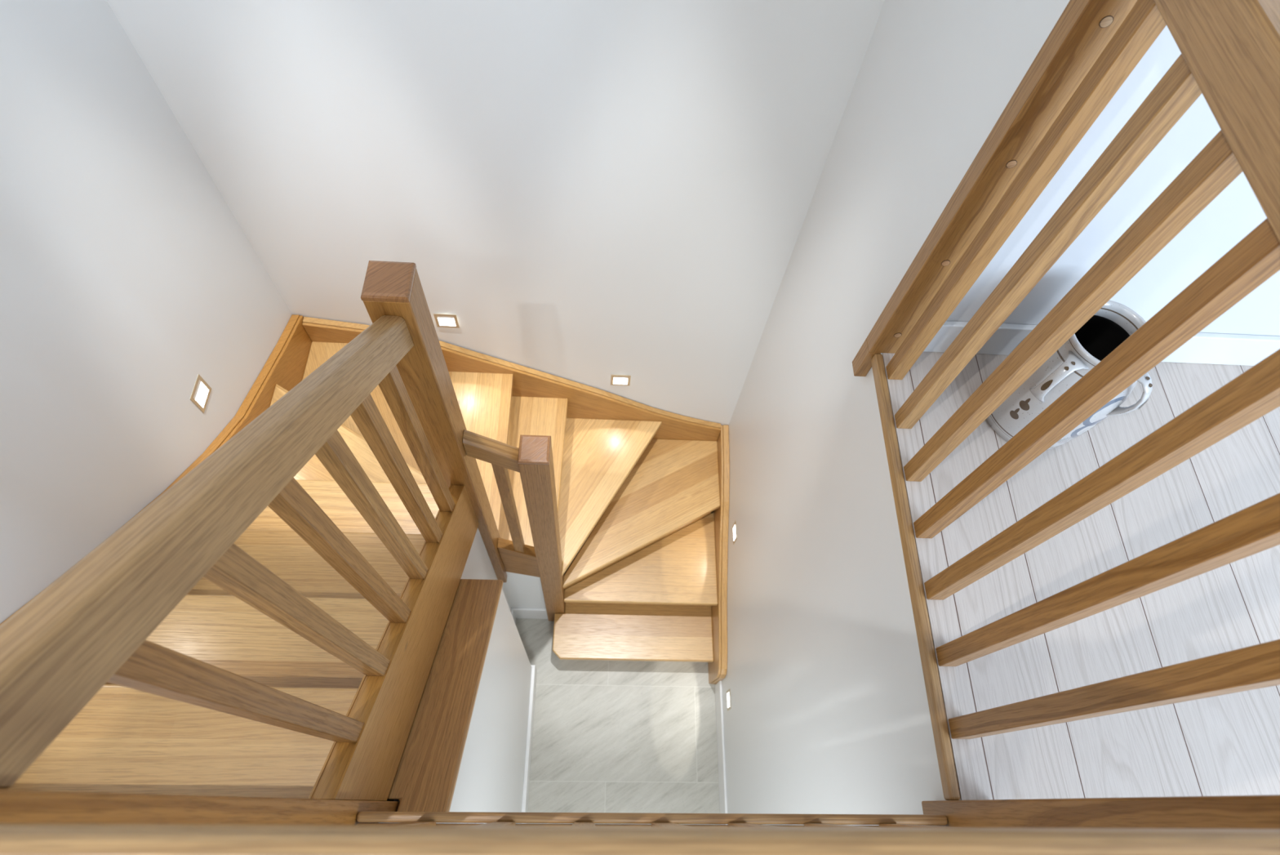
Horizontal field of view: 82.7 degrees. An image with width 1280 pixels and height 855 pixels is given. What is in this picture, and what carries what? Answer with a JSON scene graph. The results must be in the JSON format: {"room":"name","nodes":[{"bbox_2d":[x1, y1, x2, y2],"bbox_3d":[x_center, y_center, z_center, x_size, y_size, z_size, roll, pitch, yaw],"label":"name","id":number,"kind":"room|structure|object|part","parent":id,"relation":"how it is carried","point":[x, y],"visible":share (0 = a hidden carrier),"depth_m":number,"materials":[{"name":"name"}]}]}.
{"room":"stairwell","nodes":[
{"label":"stairwell","id":0,"kind":"room"},
{"bbox_2d":[0,0,292,623],"bbox_3d":[-1.465,0.764,1.321,0.100,5.140,4.250,2,62,-3],"label":"wall","id":1,"kind":"structure","parent":0,"point":[127,276],"depth_m":1.88,"materials":[{"name":"paint"}]},
{"bbox_2d":[189,373,211,413],"bbox_3d":[-1.444,-0.111,2.394,0.002,0.095,0.095,2,62,-3],"label":"step light","id":2,"kind":"object","parent":1,"relation":"attached to","point":[204,391],"visible":1,"depth_m":2.39,"materials":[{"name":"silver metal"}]},
{"bbox_2d":[195,382,208,407],"bbox_3d":[-1.444,-0.108,2.400,0.001,0.055,0.068,2,62,-3],"label":"diffuser","id":3,"kind":"object","parent":2,"relation":"attached to","point":[202,392],"depth_m":2.40,"materials":[{"name":"white plastic"}]},
{"bbox_2d":[378,589,531,823],"bbox_3d":[-0.564,2.024,2.214,0.117,2.520,2.850,2,62,-3],"label":"wall","id":4,"kind":"structure","parent":0,"point":[491,776],"depth_m":2.49,"materials":[{"name":"paint"}]},
{"bbox_2d":[387,578,502,811],"bbox_3d":[-0.500,0.669,1.967,0.140,0.614,0.686,2,62,-3],"label":"board","id":5,"kind":"object","parent":4,"relation":"on","point":[425,778],"visible":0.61,"depth_m":1.85,"materials":[{"name":"brown wood"}]},
{"bbox_2d":[511,607,547,823],"bbox_3d":[-0.593,2.425,3.314,0.244,0.200,3.155,2,62,-3],"label":"baseboard","id":6,"kind":"structure","parent":4,"relation":"attached to","point":[534,671],"depth_m":3.78,"materials":[{"name":"white"}]},
{"bbox_2d":[106,0,884,425],"bbox_3d":[-0.399,-0.989,2.315,2.116,5.140,0.210,2,62,-3],"label":"wall","id":7,"kind":"structure","parent":0,"point":[593,191],"depth_m":2.32,"materials":[{"name":"paint"}]},
{"bbox_2d":[433,313,459,328],"bbox_3d":[-0.827,-0.456,3.112,0.095,0.095,0.002,2,62,-3],"label":"step light","id":8,"kind":"object","parent":7,"relation":"attached to","point":[450,320],"visible":1,"depth_m":3.11,"materials":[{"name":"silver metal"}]},
{"bbox_2d":[437,317,455,325],"bbox_3d":[-0.828,-0.452,3.117,0.068,0.055,0.001,2,62,-3],"label":"diffuser","id":9,"kind":"object","parent":8,"relation":"attached to","point":[442,322],"depth_m":3.12,"materials":[{"name":"white plastic"}]},
{"bbox_2d":[610,374,631,385],"bbox_3d":[-0.095,-0.230,3.541,0.095,0.095,0.002,2,62,-3],"label":"step light","id":10,"kind":"object","parent":7,"relation":"attached to","point":[615,380],"visible":1,"depth_m":3.54,"materials":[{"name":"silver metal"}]},
{"bbox_2d":[613,377,627,384],"bbox_3d":[-0.095,-0.226,3.546,0.068,0.055,0.001,2,62,-3],"label":"diffuser","id":11,"kind":"object","parent":10,"relation":"attached to","point":[616,380],"depth_m":3.54,"materials":[{"name":"white plastic"}]},
{"bbox_2d":[460,527,546,611],"bbox_3d":[-0.542,0.770,3.258,0.290,1.830,0.340,2,62,-3],"label":"wall","id":12,"kind":"structure","parent":0,"point":[520,590],"depth_m":3.45,"materials":[{"name":"paint"}]},
{"bbox_2d":[380,521,719,824],"bbox_3d":[-0.588,2.031,3.689,2.216,0.100,4.200,2,62,-3],"label":"floor","id":13,"kind":"structure","parent":0,"point":[608,735],"depth_m":3.88,"materials":[{"name":"grey tile"}]},
{"bbox_2d":[0,314,729,799],"bbox_3d":[-0.485,0.481,2.881,2.014,2.772,1.875,2,62,-3],"label":"staircase","id":14,"kind":"structure","parent":13,"relation":"on","point":[638,474],"depth_m":2.46,"materials":[{"name":"brown wood"}]},
{"bbox_2d":[0,315,455,788],"bbox_3d":[-0.532,0.180,1.359,0.052,1.614,0.912,2,62,-3],"label":"balustrade","id":15,"kind":"object","parent":14,"relation":"on","point":[89,628],"visible":1,"depth_m":0.88,"materials":[{"name":"brown wood"}]},
{"bbox_2d":[360,260,506,582],"bbox_3d":[-0.597,0.184,2.459,0.097,2.147,0.095,2,62,-3],"label":"newel post","id":16,"kind":"object","parent":14,"relation":"on","point":[392,288],"visible":0.71,"depth_m":1.81,"materials":[{"name":"brown wood"}]},
{"bbox_2d":[462,429,524,552],"bbox_3d":[-0.482,0.269,2.627,0.155,1.061,0.046,2,62,-3],"label":"balustrade","id":17,"kind":"object","parent":14,"relation":"on","point":[502,456],"visible":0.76,"depth_m":2.28,"materials":[{"name":"brown wood"}]},
{"bbox_3d":[-0.453,0.074,2.252,0.155,0.215,0.046,2,62,-3],"label":"handrail","id":18,"kind":"part","parent":17,"relation":"part of","materials":[{"name":"brown wood"}]},
{"bbox_2d":[517,434,564,621],"bbox_3d":[-0.399,0.560,3.195,0.096,2.155,0.096,2,62,-3],"label":"newel post","id":19,"kind":"object","parent":13,"relation":"on","point":[535,460],"visible":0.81,"depth_m":2.61,"materials":[{"name":"brown wood"}]},
{"bbox_2d":[721,0,1070,825],"bbox_3d":[0.645,0.885,1.420,0.100,5.140,4.150,2,62,-3],"label":"wall","id":20,"kind":"structure","parent":0,"point":[829,712],"depth_m":2.06,"materials":[{"name":"paint"}]},
{"bbox_2d":[715,680,728,824],"bbox_3d":[0.417,2.627,3.306,0.012,0.165,2.800,2,62,-3],"label":"baseboard","id":21,"kind":"structure","parent":20,"relation":"attached to","point":[718,690],"depth_m":3.77,"materials":[{"name":"white"}]},
{"bbox_2d":[726,688,731,711],"bbox_3d":[0.447,1.370,3.663,0.002,0.095,0.095,2,62,-3],"label":"step light","id":22,"kind":"object","parent":20,"relation":"attached to","point":[728,691],"visible":1,"depth_m":3.66,"materials":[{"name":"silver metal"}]},
{"bbox_2d":[727,692,729,707],"bbox_3d":[0.445,1.373,3.668,0.001,0.055,0.068,2,62,-3],"label":"diffuser","id":23,"kind":"object","parent":22,"relation":"attached to","point":[728,701],"depth_m":3.67,"materials":[{"name":"white plastic"}]},
{"bbox_2d":[732,520,737,544],"bbox_3d":[0.477,0.528,3.663,0.002,0.095,0.095,2,62,-3],"label":"step light","id":24,"kind":"object","parent":20,"relation":"attached to","point":[734,527],"visible":1,"depth_m":3.66,"materials":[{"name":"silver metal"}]},
{"bbox_2d":[733,525,735,539],"bbox_3d":[0.476,0.531,3.668,0.001,0.055,0.068,2,62,-3],"label":"diffuser","id":25,"kind":"object","parent":24,"relation":"attached to","point":[734,528],"depth_m":3.67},
{"bbox_2d":[882,351,1279,799],"bbox_3d":[1.332,1.295,1.219,5.508,0.170,3.245,2,62,-3],"label":"floor","id":26,"kind":"structure","parent":0,"point":[1226,744],"depth_m":1.57,"materials":[{"name":"white wood"}]},
{"bbox_2d":[0,789,399,824],"bbox_3d":[-0.525,0.533,0.947,0.090,1.438,0.093,2,62,-3],"label":"newel post","id":27,"kind":"object","parent":26,"relation":"on","point":[15,806],"visible":0.45,"depth_m":0.72,"materials":[{"name":"brown wood"}]},
{"bbox_2d":[356,810,947,826],"bbox_3d":[0.034,0.747,1.326,1.083,0.033,0.078,2,62,-3],"label":"landing nosing","id":28,"kind":"object","parent":26,"relation":"attached to","point":[470,818],"visible":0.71,"depth_m":1.32,"materials":[{"name":"brown wood"}]},
{"bbox_2d":[0,821,1279,854],"bbox_3d":[0.071,0.489,0.852,1.085,1.050,0.058,2,62,-3],"label":"handrail","id":29,"kind":"object","parent":28,"relation":"on","point":[410,837],"visible":1,"depth_m":0.40,"materials":[{"name":"brown wood"}]},
{"bbox_2d":[871,353,960,799],"bbox_3d":[0.599,0.265,1.621,0.022,0.033,1.006,2,62,-3],"label":"landing nosing","id":30,"kind":"object","parent":26,"relation":"attached to","point":[947,768],"visible":0.97,"depth_m":1.56,"materials":[{"name":"brown wood"}]},
{"bbox_2d":[986,300,1152,450],"bbox_3d":[0.955,-0.114,1.636,0.242,0.340,0.242,10,62,1],"label":"floor vase","id":31,"kind":"object","parent":26,"relation":"on","point":[1114,322],"visible":0.48,"depth_m":1.55,"materials":[{"name":"ceramic"}]},
{"bbox_3d":[0.870,-0.098,1.528,0.067,0.132,0.054,-31,69,-19],"label":"handle","id":32,"kind":"part","parent":31,"relation":"part of","materials":[{"name":"ceramic"}]},
{"bbox_3d":[1.020,-0.066,1.523,0.054,0.132,0.067,-27,68,-17],"label":"handle","id":33,"kind":"part","parent":31,"relation":"part of","materials":[{"name":"ceramic"}]},
{"bbox_2d":[885,0,1279,738],"bbox_3d":[0.663,0.017,1.143,0.057,1.050,1.006,2,62,-3],"label":"balustrade","id":34,"kind":"object","parent":26,"relation":"on","point":[1229,50],"visible":1,"depth_m":1.00,"materials":[{"name":"brown wood"}]},
{"bbox_3d":[0.696,-0.205,0.717,0.057,0.088,1.006,2,62,-3],"label":"handrail","id":35,"kind":"part","parent":34,"relation":"part of","materials":[{"name":"brown wood"}]},
{"bbox_2d":[921,794,1279,828],"bbox_3d":[0.655,0.520,0.918,0.090,1.215,0.094,2,62,-3],"label":"newel post","id":36,"kind":"object","parent":26,"relation":"on","point":[1217,811],"visible":0.48,"depth_m":0.93,"materials":[{"name":"brown wood"}]},
{"bbox_2d":[946,26,1279,336],"bbox_3d":[2.532,-0.729,0.941,3.492,2.550,0.100,2,62,-3],"label":"wall","id":37,"kind":"structure","parent":0,"point":[1236,211],"depth_m":1.48,"materials":[{"name":"paint"}]},
{"bbox_2d":[852,0,1137,376],"bbox_3d":[0.712,-0.745,0.818,0.109,2.565,0.047,2,62,-3],"label":"wall post","id":38,"kind":"object","parent":37,"relation":"attached to","point":[1084,28],"visible":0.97,"depth_m":1.29,"materials":[{"name":"brown wood"}]},
{"bbox_2d":[923,320,1279,365],"bbox_3d":[2.406,-0.164,1.900,3.392,0.115,0.016,2,62,-3],"label":"baseboard","id":39,"kind":"structure","parent":37,"relation":"attached to","point":[1203,347],"depth_m":1.82,"materials":[{"name":"white"}]}
]}

